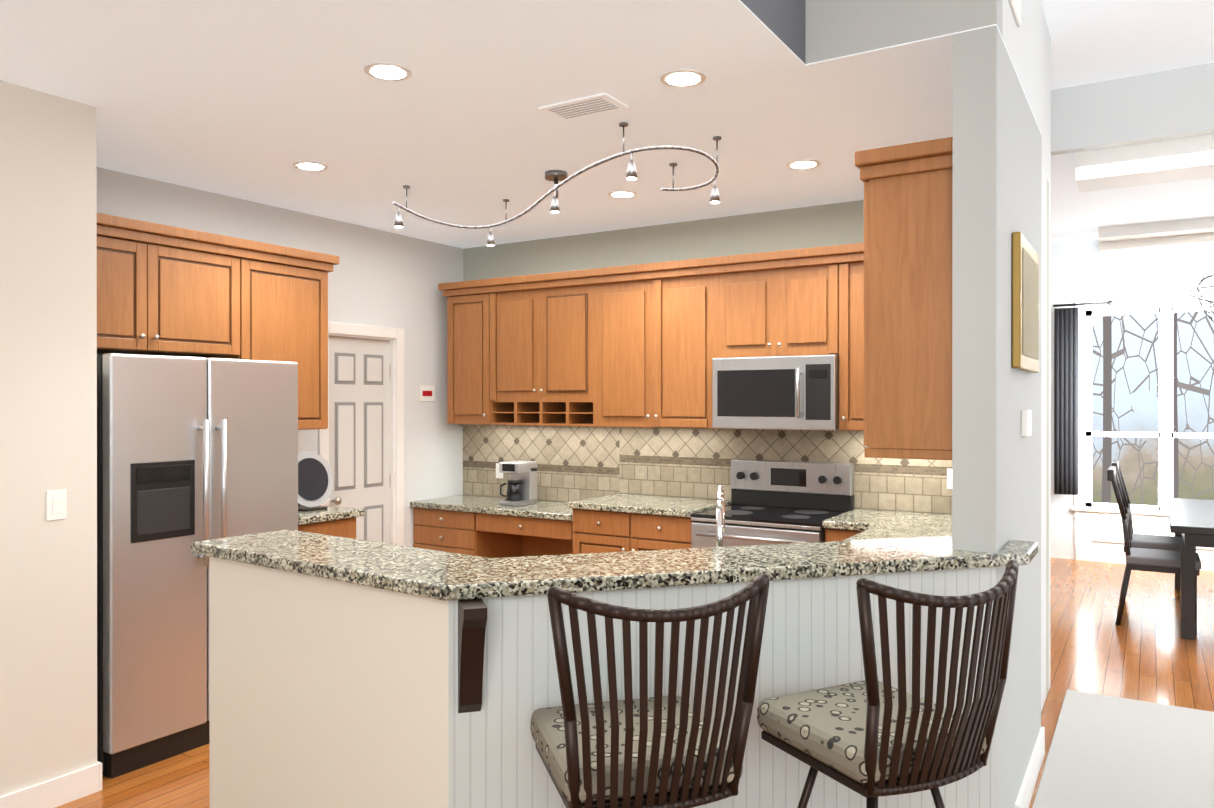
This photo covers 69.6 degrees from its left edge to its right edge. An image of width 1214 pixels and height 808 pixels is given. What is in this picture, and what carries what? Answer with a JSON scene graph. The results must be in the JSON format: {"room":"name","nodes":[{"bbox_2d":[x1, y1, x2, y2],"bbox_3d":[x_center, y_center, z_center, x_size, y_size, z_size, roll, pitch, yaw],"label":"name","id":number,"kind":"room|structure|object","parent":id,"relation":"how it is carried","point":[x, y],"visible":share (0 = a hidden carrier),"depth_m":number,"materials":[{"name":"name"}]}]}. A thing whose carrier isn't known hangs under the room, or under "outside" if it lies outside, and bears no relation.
{"room":"kitchen","nodes":[
{"label":"kitchen","id":0,"kind":"room"},
{"bbox_2d":[0,80,96,795],"bbox_3d":[-4.108,0.187,1.282,1.050,2.780,6.000,0,0,32],"label":"wall bump-out","id":1,"kind":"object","parent":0,"point":[48,418],"visible":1,"depth_m":3.39,"materials":[{"name":"white paint"}]},
{"bbox_2d":[46,490,66,520],"bbox_3d":[-2.154,0.396,3.414,0.008,0.116,0.074,0,0,32],"label":"light switch","id":2,"kind":"object","parent":1,"relation":"attached to","point":[56,504],"visible":1,"depth_m":3.41,"materials":[{"name":"white plastic"}]},
{"bbox_2d":[97,167,463,546],"bbox_3d":[-2.043,0.179,5.462,0.130,2.780,3.280,0,0,32],"label":"wall","id":3,"kind":"structure","parent":0,"point":[379,278],"depth_m":6.09,"materials":[{"name":"white paint"}]},
{"bbox_2d":[97,221,244,357],"bbox_3d":[-2.413,-0.547,4.373,0.388,0.574,1.035,0,0,32],"label":"upper cabinet","id":4,"kind":"object","parent":3,"relation":"attached to","point":[165,290],"depth_m":4.37,"materials":[{"name":"brown wood"}]},
{"bbox_2d":[205,249,332,429],"bbox_3d":[-1.998,-0.343,5.040,0.388,0.985,0.648,0,0,32],"label":"upper cabinet","id":5,"kind":"object","parent":3,"relation":"attached to","point":[286,295],"depth_m":5.01,"materials":[{"name":"brown wood"}]},
{"bbox_2d":[318,322,403,545],"bbox_3d":[-1.703,0.515,5.970,0.168,2.105,0.750,0,0,32],"label":"door","id":6,"kind":"structure","parent":3,"relation":"attached to","point":[361,444],"depth_m":6.02,"materials":[{"name":"white wood"}]},
{"bbox_2d":[419,385,434,401],"bbox_3d":[-1.334,-0.078,6.469,0.007,0.120,0.160,0,0,32],"label":"sign","id":7,"kind":"object","parent":3,"relation":"attached to","point":[426,393],"visible":1,"depth_m":6.46,"materials":[{"name":"white plastic"}]},
{"bbox_2d":[209,557,504,807],"bbox_3d":[-0.854,1.045,2.724,1.161,1.058,0.225,0,0,32],"label":"wall","id":8,"kind":"structure","parent":0,"point":[326,693],"depth_m":2.58,"materials":[{"name":"white paint"}]},
{"bbox_2d":[458,598,486,712],"bbox_3d":[-0.351,0.672,2.273,0.060,0.307,0.130,0,0,-16],"label":"corbel","id":9,"kind":"object","parent":8,"relation":"attached to","point":[472,617],"visible":0.89,"depth_m":2.27,"materials":[{"name":"brown wood"}]},
{"bbox_2d":[0,0,1045,248],"bbox_3d":[-2.879,-1.207,2.522,6.720,0.004,9.410,0,0,32],"label":"ceiling","id":10,"kind":"structure","parent":0,"point":[252,100],"depth_m":3.49,"materials":[{"name":"white paint"}]},
{"bbox_2d":[293,161,327,170],"bbox_3d":[-1.504,-1.206,4.429,0.170,0.006,0.170,0,0,32],"label":"recessed light","id":11,"kind":"object","parent":10,"relation":"in","point":[309,166],"visible":1,"depth_m":4.42,"materials":[{"name":"white"}]},
{"bbox_2d":[364,62,411,80],"bbox_3d":[-0.794,-1.203,3.166,0.170,0.006,0.170,0,0,32],"label":"recessed light","id":12,"kind":"object","parent":10,"relation":"in","point":[388,71],"visible":1,"depth_m":3.16,"materials":[{"name":"white"}]},
{"bbox_2d":[392,122,720,245],"bbox_3d":[-0.278,-1.085,4.496,2.017,0.247,0.792,0,0,38],"label":"track light","id":13,"kind":"object","parent":10,"relation":"attached to","point":[555,176],"visible":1,"depth_m":4.36,"materials":[{"name":"silver metal"}]},
{"bbox_2d":[538,93,627,120],"bbox_3d":[-0.097,-1.202,3.543,0.320,0.009,0.180,0,0,32],"label":"ceiling vent","id":14,"kind":"object","parent":10,"relation":"in","point":[585,106],"visible":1,"depth_m":3.53,"materials":[{"name":"white metal"}]},
{"bbox_2d":[608,191,636,197],"bbox_3d":[0.090,-1.207,5.029,0.170,0.006,0.170,0,0,32],"label":"recessed light","id":15,"kind":"object","parent":10,"relation":"in","point":[622,194],"visible":1,"depth_m":5.01,"materials":[{"name":"white"}]},
{"bbox_2d":[660,69,705,86],"bbox_3d":[0.282,-1.203,3.230,0.170,0.006,0.170,0,0,32],"label":"recessed light","id":16,"kind":"object","parent":10,"relation":"in","point":[682,78],"visible":1,"depth_m":3.22,"materials":[{"name":"white"}]},
{"bbox_2d":[786,159,820,168],"bbox_3d":[0.990,-1.206,4.397,0.170,0.006,0.170,0,0,32],"label":"recessed light","id":17,"kind":"object","parent":10,"relation":"in","point":[803,164],"visible":1,"depth_m":4.38,"materials":[{"name":"white"}]},
{"bbox_2d":[55,558,1213,807],"bbox_3d":[1.397,1.598,3.450,13.000,0.050,15.500,0,0,32],"label":"floor","id":18,"kind":"structure","parent":0,"point":[1143,652],"depth_m":5.40,"materials":[{"name":"brown wood"}]},
{"bbox_2d":[0,761,101,807],"bbox_3d":[-3.652,1.523,1.007,0.015,0.110,6.012,0,0,32],"label":"baseboard","id":19,"kind":"structure","parent":18,"relation":"on","point":[70,786],"depth_m":3.41,"materials":[{"name":"white wood"}]},
{"bbox_2d":[97,353,297,778],"bbox_3d":[-2.152,0.679,4.247,0.912,1.785,0.950,0,0,32],"label":"refrigerator","id":20,"kind":"object","parent":18,"relation":"on","point":[190,450],"visible":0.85,"depth_m":3.86,"materials":[{"name":"grey metal"}]},
{"bbox_2d":[298,517,355,538],"bbox_3d":[-1.868,1.116,5.026,0.627,0.908,0.600,0,0,32],"label":"base cabinet","id":21,"kind":"object","parent":18,"relation":"on","point":[346,528],"visible":0.04,"depth_m":4.99,"materials":[{"name":"brown wood"}]},
{"bbox_2d":[298,505,363,524],"bbox_3d":[-1.861,0.639,5.035,0.628,0.040,0.635,0,0,32],"label":"countertop","id":22,"kind":"structure","parent":21,"relation":"on","point":[330,513],"depth_m":4.98,"materials":[{"name":"stone"}]},
{"bbox_2d":[298,451,332,511],"bbox_3d":[-1.765,0.448,5.125,0.180,0.341,0.330,0,0,32],"label":"decorative plate","id":23,"kind":"object","parent":22,"relation":"on","point":[315,480],"visible":0.77,"depth_m":5.11,"materials":[{"name":"grey ceramic"}]},
{"bbox_2d":[413,507,524,557],"bbox_3d":[-1.018,1.158,6.427,0.588,0.818,0.558,0,0,32],"label":"base cabinet","id":24,"kind":"object","parent":18,"relation":"on","point":[467,533],"depth_m":6.16,"materials":[{"name":"brown wood"}]},
{"bbox_2d":[569,508,693,553],"bbox_3d":[0.298,1.114,5.577,0.864,0.908,0.608,0,0,32],"label":"base cabinet","id":25,"kind":"object","parent":18,"relation":"on","point":[584,531],"depth_m":5.34,"materials":[{"name":"brown wood"}]},
{"bbox_2d":[410,493,730,520],"bbox_3d":[-0.320,0.683,5.935,2.291,0.130,0.632,0,0,32],"label":"countertop","id":26,"kind":"structure","parent":25,"relation":"on","point":[619,502],"depth_m":5.71,"materials":[{"name":"stone"}]},
{"bbox_2d":[499,461,537,505],"bbox_3d":[-0.633,0.557,6.162,0.195,0.299,0.223,0,0,32],"label":"coffee maker","id":27,"kind":"object","parent":26,"relation":"on","point":[522,487],"visible":1,"depth_m":6.11,"materials":[{"name":"silver metal"}]},
{"bbox_2d":[531,574,769,807],"bbox_3d":[0.072,0.983,2.099,0.518,1.191,0.558,0,0,-16],"label":"bar stool","id":28,"kind":"object","parent":18,"relation":"on","point":[659,750],"visible":1,"depth_m":1.90,"materials":[{"name":"wood"}]},
{"bbox_2d":[691,459,853,547],"bbox_3d":[0.962,0.952,5.090,0.765,1.195,0.696,0,0,32],"label":"range","id":29,"kind":"object","parent":18,"relation":"on","point":[780,502],"visible":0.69,"depth_m":5.17,"materials":[{"name":"grey metal"}]},
{"bbox_2d":[825,528,862,541],"bbox_3d":[1.499,1.116,4.792,0.450,0.908,0.670,0,0,32],"label":"base cabinet","id":30,"kind":"object","parent":18,"relation":"on","point":[830,534],"depth_m":4.64,"materials":[{"name":"brown wood"}]},
{"bbox_2d":[822,508,951,540],"bbox_3d":[1.478,0.641,4.309,0.923,0.040,1.487,0,0,32],"label":"countertop","id":31,"kind":"structure","parent":30,"relation":"on","point":[871,524],"depth_m":4.57,"materials":[{"name":"stone"}]},
{"bbox_2d":[757,560,1018,807],"bbox_3d":[0.707,0.983,2.220,0.518,1.191,0.560,0,0,-27],"label":"bar stool","id":32,"kind":"object","parent":18,"relation":"on","point":[871,738],"visible":1,"depth_m":2.03,"materials":[{"name":"wood"}]},
{"bbox_2d":[1032,689,1213,807],"bbox_3d":[3.072,1.568,2.971,2.850,0.012,2.460,0,0,32],"label":"rug","id":33,"kind":"object","parent":18,"relation":"on","point":[1105,751],"visible":0.96,"depth_m":3.86,"materials":[{"name":"white fabric"}]},
{"bbox_2d":[1107,466,1200,633],"bbox_3d":[3.908,1.018,6.244,0.555,1.103,0.440,0,0,32],"label":"dining chair","id":34,"kind":"object","parent":18,"relation":"on","point":[1154,560],"visible":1,"depth_m":6.15,"materials":[{"name":"black wood"}]},
{"bbox_2d":[1112,460,1195,599],"bbox_3d":[4.331,1.017,6.923,0.555,1.103,0.440,0,0,32],"label":"dining chair","id":35,"kind":"object","parent":18,"relation":"on","point":[1173,543],"visible":0.58,"depth_m":6.84,"materials":[{"name":"black wood"}]},
{"bbox_2d":[1166,498,1213,639],"bbox_3d":[4.770,1.187,6.355,1.150,0.760,2.000,0,0,32],"label":"dining table","id":36,"kind":"object","parent":18,"relation":"on","point":[1191,522],"visible":1,"depth_m":5.82,"materials":[{"name":"black wood"}]},
{"bbox_3d":[-0.282,1.119,3.270,1.536,0.908,1.442,0,0,32],"label":"base cabinet","id":37,"kind":"object","parent":18,"relation":"on","visible":0},
{"bbox_3d":[-0.283,0.643,3.267,1.535,0.040,1.441,0,0,32],"label":"countertop","id":38,"kind":"structure","parent":37,"relation":"on","visible":0},
{"bbox_2d":[716,484,724,546],"bbox_3d":[0.413,0.454,3.084,0.109,0.338,0.169,0,0,32],"label":"faucet","id":39,"kind":"object","parent":38,"relation":"on","point":[720,519],"visible":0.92,"depth_m":3.02,"materials":[{"name":"silver metal"}]},
{"bbox_2d":[505,567,995,807],"bbox_3d":[0.471,1.045,2.710,1.229,1.058,1.123,0,0,32],"label":"beadboard panel","id":40,"kind":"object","parent":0,"point":[811,639],"depth_m":2.57,"materials":[{"name":"white wood"}]},
{"bbox_2d":[191,529,1037,600],"bbox_3d":[0.020,0.494,2.988,2.470,0.040,1.682,0,0,32],"label":"countertop","id":41,"kind":"structure","parent":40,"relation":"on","point":[436,574],"depth_m":2.63,"materials":[{"name":"stone"}]},
{"bbox_2d":[464,179,1048,696],"bbox_3d":[0.592,0.178,5.829,4.215,2.780,0.130,0,0,32],"label":"wall","id":42,"kind":"structure","parent":0,"point":[812,227],"depth_m":5.75,"materials":[{"name":"grey paint"}]},
{"bbox_2d":[442,283,493,424],"bbox_3d":[-0.897,-0.345,6.472,0.459,0.985,0.348,0,0,32],"label":"upper cabinet","id":43,"kind":"object","parent":42,"relation":"attached to","point":[470,310],"depth_m":6.33,"materials":[{"name":"brown wood"}]},
{"bbox_2d":[494,279,537,424],"bbox_3d":[-0.586,-0.345,6.277,0.500,0.985,0.348,0,0,32],"label":"upper cabinet","id":44,"kind":"object","parent":42,"relation":"attached to","point":[515,304],"depth_m":6.13,"materials":[{"name":"brown wood"}]},
{"bbox_2d":[538,275,593,425],"bbox_3d":[-0.183,-0.344,6.027,0.448,0.985,0.348,0,0,32],"label":"upper cabinet","id":45,"kind":"object","parent":42,"relation":"attached to","point":[565,306],"depth_m":5.90,"materials":[{"name":"brown wood"}]},
{"bbox_2d":[594,271,649,426],"bbox_3d":[0.182,-0.344,5.799,0.413,0.985,0.348,0,0,32],"label":"upper cabinet","id":46,"kind":"object","parent":42,"relation":"attached to","point":[640,345],"depth_m":5.65,"materials":[{"name":"brown wood"}]},
{"bbox_2d":[650,263,717,427],"bbox_3d":[0.553,-0.344,5.568,0.461,0.985,0.348,0,0,32],"label":"upper cabinet","id":47,"kind":"object","parent":42,"relation":"attached to","point":[683,300],"depth_m":5.42,"materials":[{"name":"brown wood"}]},
{"bbox_2d":[463,424,951,513],"bbox_3d":[0.577,0.484,5.754,4.005,0.668,0.012,0,0,32],"label":"tile backsplash","id":48,"kind":"structure","parent":42,"relation":"attached to","point":[575,463],"depth_m":5.81,"materials":[{"name":"beige tile"}]},
{"bbox_2d":[496,463,502,478],"bbox_3d":[-0.815,0.506,6.611,0.070,0.114,0.008,0,0,32],"label":"outlet","id":49,"kind":"object","parent":48,"relation":"attached to","point":[498,475],"depth_m":6.61,"materials":[{"name":"white plastic"}]},
{"bbox_2d":[947,468,951,488],"bbox_3d":[1.943,0.420,4.891,0.070,0.114,0.008,0,0,32],"label":"outlet","id":50,"kind":"object","parent":48,"relation":"attached to","point":[949,477],"depth_m":4.90,"materials":[{"name":"white plastic"}]},
{"bbox_2d":[718,259,777,357],"bbox_3d":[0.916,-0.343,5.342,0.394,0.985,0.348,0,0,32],"label":"upper cabinet","id":51,"kind":"object","parent":42,"relation":"attached to","point":[748,289],"depth_m":5.19,"materials":[{"name":"brown wood"}]},
{"bbox_2d":[778,251,837,355],"bbox_3d":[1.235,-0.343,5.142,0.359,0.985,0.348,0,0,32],"label":"upper cabinet","id":52,"kind":"object","parent":42,"relation":"attached to","point":[807,284],"depth_m":4.99,"materials":[{"name":"brown wood"}]},
{"bbox_2d":[712,355,838,429],"bbox_3d":[1.043,-0.065,5.203,0.751,0.422,0.448,0,0,32],"label":"microwave","id":53,"kind":"object","parent":52,"relation":"attached to","point":[789,392],"visible":0.98,"depth_m":5.04,"materials":[{"name":"silver metal"}]},
{"bbox_2d":[838,251,863,430],"bbox_3d":[1.527,-0.342,4.960,0.433,0.985,0.348,0,0,32],"label":"upper cabinet","id":54,"kind":"object","parent":42,"relation":"attached to","point":[850,263],"depth_m":4.86,"materials":[{"name":"brown wood"}]},
{"bbox_2d":[740,0,1050,807],"bbox_3d":[-0.322,-0.222,0.989,0.758,3.600,9.510,0,0,32],"label":"wall","id":55,"kind":"structure","parent":0,"point":[998,459],"depth_m":2.94,"materials":[{"name":"grey paint"}]},
{"bbox_2d":[858,149,952,452],"bbox_3d":[1.163,-0.339,3.200,0.308,0.985,0.495,0,0,32],"label":"upper cabinet","id":56,"kind":"object","parent":55,"relation":"attached to","point":[908,196],"depth_m":2.99,"materials":[{"name":"brown wood"}]},
{"bbox_2d":[1008,0,1020,26],"bbox_3d":[1.435,-1.486,3.079,0.012,0.200,0.320,0,0,32],"label":"air vent","id":57,"kind":"object","parent":55,"relation":"in","point":[1015,5],"visible":0.97,"depth_m":3.12,"materials":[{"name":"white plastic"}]},
{"bbox_2d":[1012,232,1038,372],"bbox_3d":[1.598,-0.367,3.321,0.032,0.480,0.600,0,0,32],"label":"framed picture","id":58,"kind":"object","parent":55,"relation":"attached to","point":[1025,306],"visible":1,"depth_m":3.15,"materials":[{"name":"gold metal"}]},
{"bbox_2d":[1021,410,1031,436],"bbox_3d":[1.610,0.073,3.350,0.024,0.100,0.120,0,0,32],"label":"light switch","id":59,"kind":"object","parent":55,"relation":"attached to","point":[1026,423],"visible":1,"depth_m":3.30,"materials":[{"name":"white plastic"}]},
{"bbox_2d":[1015,727,1044,807],"bbox_3d":[1.722,1.513,3.542,0.014,0.120,0.900,0,0,32],"label":"baseboard","id":60,"kind":"structure","parent":55,"relation":"attached to","point":[1024,796],"depth_m":3.52,"materials":[{"name":"white wood"}]},
{"bbox_2d":[1049,126,1050,688],"bbox_3d":[-0.386,-0.034,6.574,6.665,3.200,0.100,0,0,32],"label":"wall","id":61,"kind":"structure","parent":0,"point":[1049,413],"depth_m":4.81,"materials":[{"name":"white paint"}]},
{"bbox_2d":[1042,0,1213,89],"bbox_3d":[2.633,-2.070,-0.333,6.907,0.100,10.400,0,0,32],"label":"ceiling","id":62,"kind":"structure","parent":0,"point":[1093,41],"depth_m":4.83,"materials":[{"name":"white paint"}]},
{"bbox_2d":[1051,239,1213,559],"bbox_3d":[4.738,-0.038,8.806,13.000,3.200,0.130,0,0,32],"label":"wall","id":63,"kind":"structure","parent":0,"point":[1082,269],"depth_m":8.65,"materials":[{"name":"white paint"}]},
{"bbox_2d":[1053,300,1112,494],"bbox_3d":[4.726,-0.057,8.667,0.527,1.918,0.117,0,0,32],"label":"curtain","id":64,"kind":"object","parent":63,"relation":"hanging from","point":[1066,326],"visible":1,"depth_m":8.69,"materials":[{"name":"dark gray fabric"}]},
{"bbox_2d":[1071,292,1213,523],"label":"window","id":65,"kind":"structure","parent":63,"relation":"in","point":[1085,507],"depth_m":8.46,"materials":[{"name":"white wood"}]},
{"bbox_2d":[1075,518,1213,556],"bbox_3d":[5.920,1.284,7.983,2.900,0.280,0.020,0,0,32],"label":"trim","id":66,"kind":"structure","parent":63,"relation":"attached to","point":[1097,533],"depth_m":8.58,"materials":[{"name":"white"}]},
{"bbox_2d":[1076,546,1213,571],"bbox_3d":[7.457,1.496,7.028,6.500,0.140,0.015,0,0,32],"label":"baseboard","id":67,"kind":"structure","parent":63,"relation":"attached to","point":[1107,555],"depth_m":8.59,"materials":[{"name":"white"}]},
{"bbox_2d":[1098,217,1213,256],"bbox_3d":[7.383,-1.544,6.694,6.279,0.180,0.650,0,0,32],"label":"trim","id":68,"kind":"structure","parent":63,"relation":"attached to","point":[1195,233],"depth_m":7.98,"materials":[{"name":"white wood"}]},
{"bbox_2d":[1051,62,1213,155],"bbox_3d":[2.825,-1.832,5.735,13.000,0.400,0.100,0,0,32],"label":"wall","id":69,"kind":"structure","parent":0,"point":[1178,103],"depth_m":5.40,"materials":[{"name":"white paint"}]},
{"bbox_2d":[1075,134,1213,192],"bbox_3d":[5.875,-1.539,4.276,6.279,0.180,0.650,0,0,32],"label":"ceiling beam","id":70,"kind":"structure","parent":69,"relation":"attached to","point":[1173,160],"depth_m":5.50,"materials":[{"name":"white paint"}]},
{"bbox_2d":[1051,134,1213,242],"bbox_3d":[4.175,-1.686,7.899,13.000,0.100,5.000,0,0,32],"label":"ceiling","id":71,"kind":"structure","parent":0,"point":[1076,215],"depth_m":7.15,"materials":[{"name":"white paint"}]},
{"bbox_2d":[1188,265,1213,321],"bbox_3d":[4.680,-1.067,6.406,0.690,1.132,0.665,0,0,32],"label":"dining chandelier","id":72,"kind":"object","parent":71,"relation":"hanging from","point":[1200,297],"visible":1,"depth_m":6.47,"materials":[{"name":"silver metal"}]}
]}

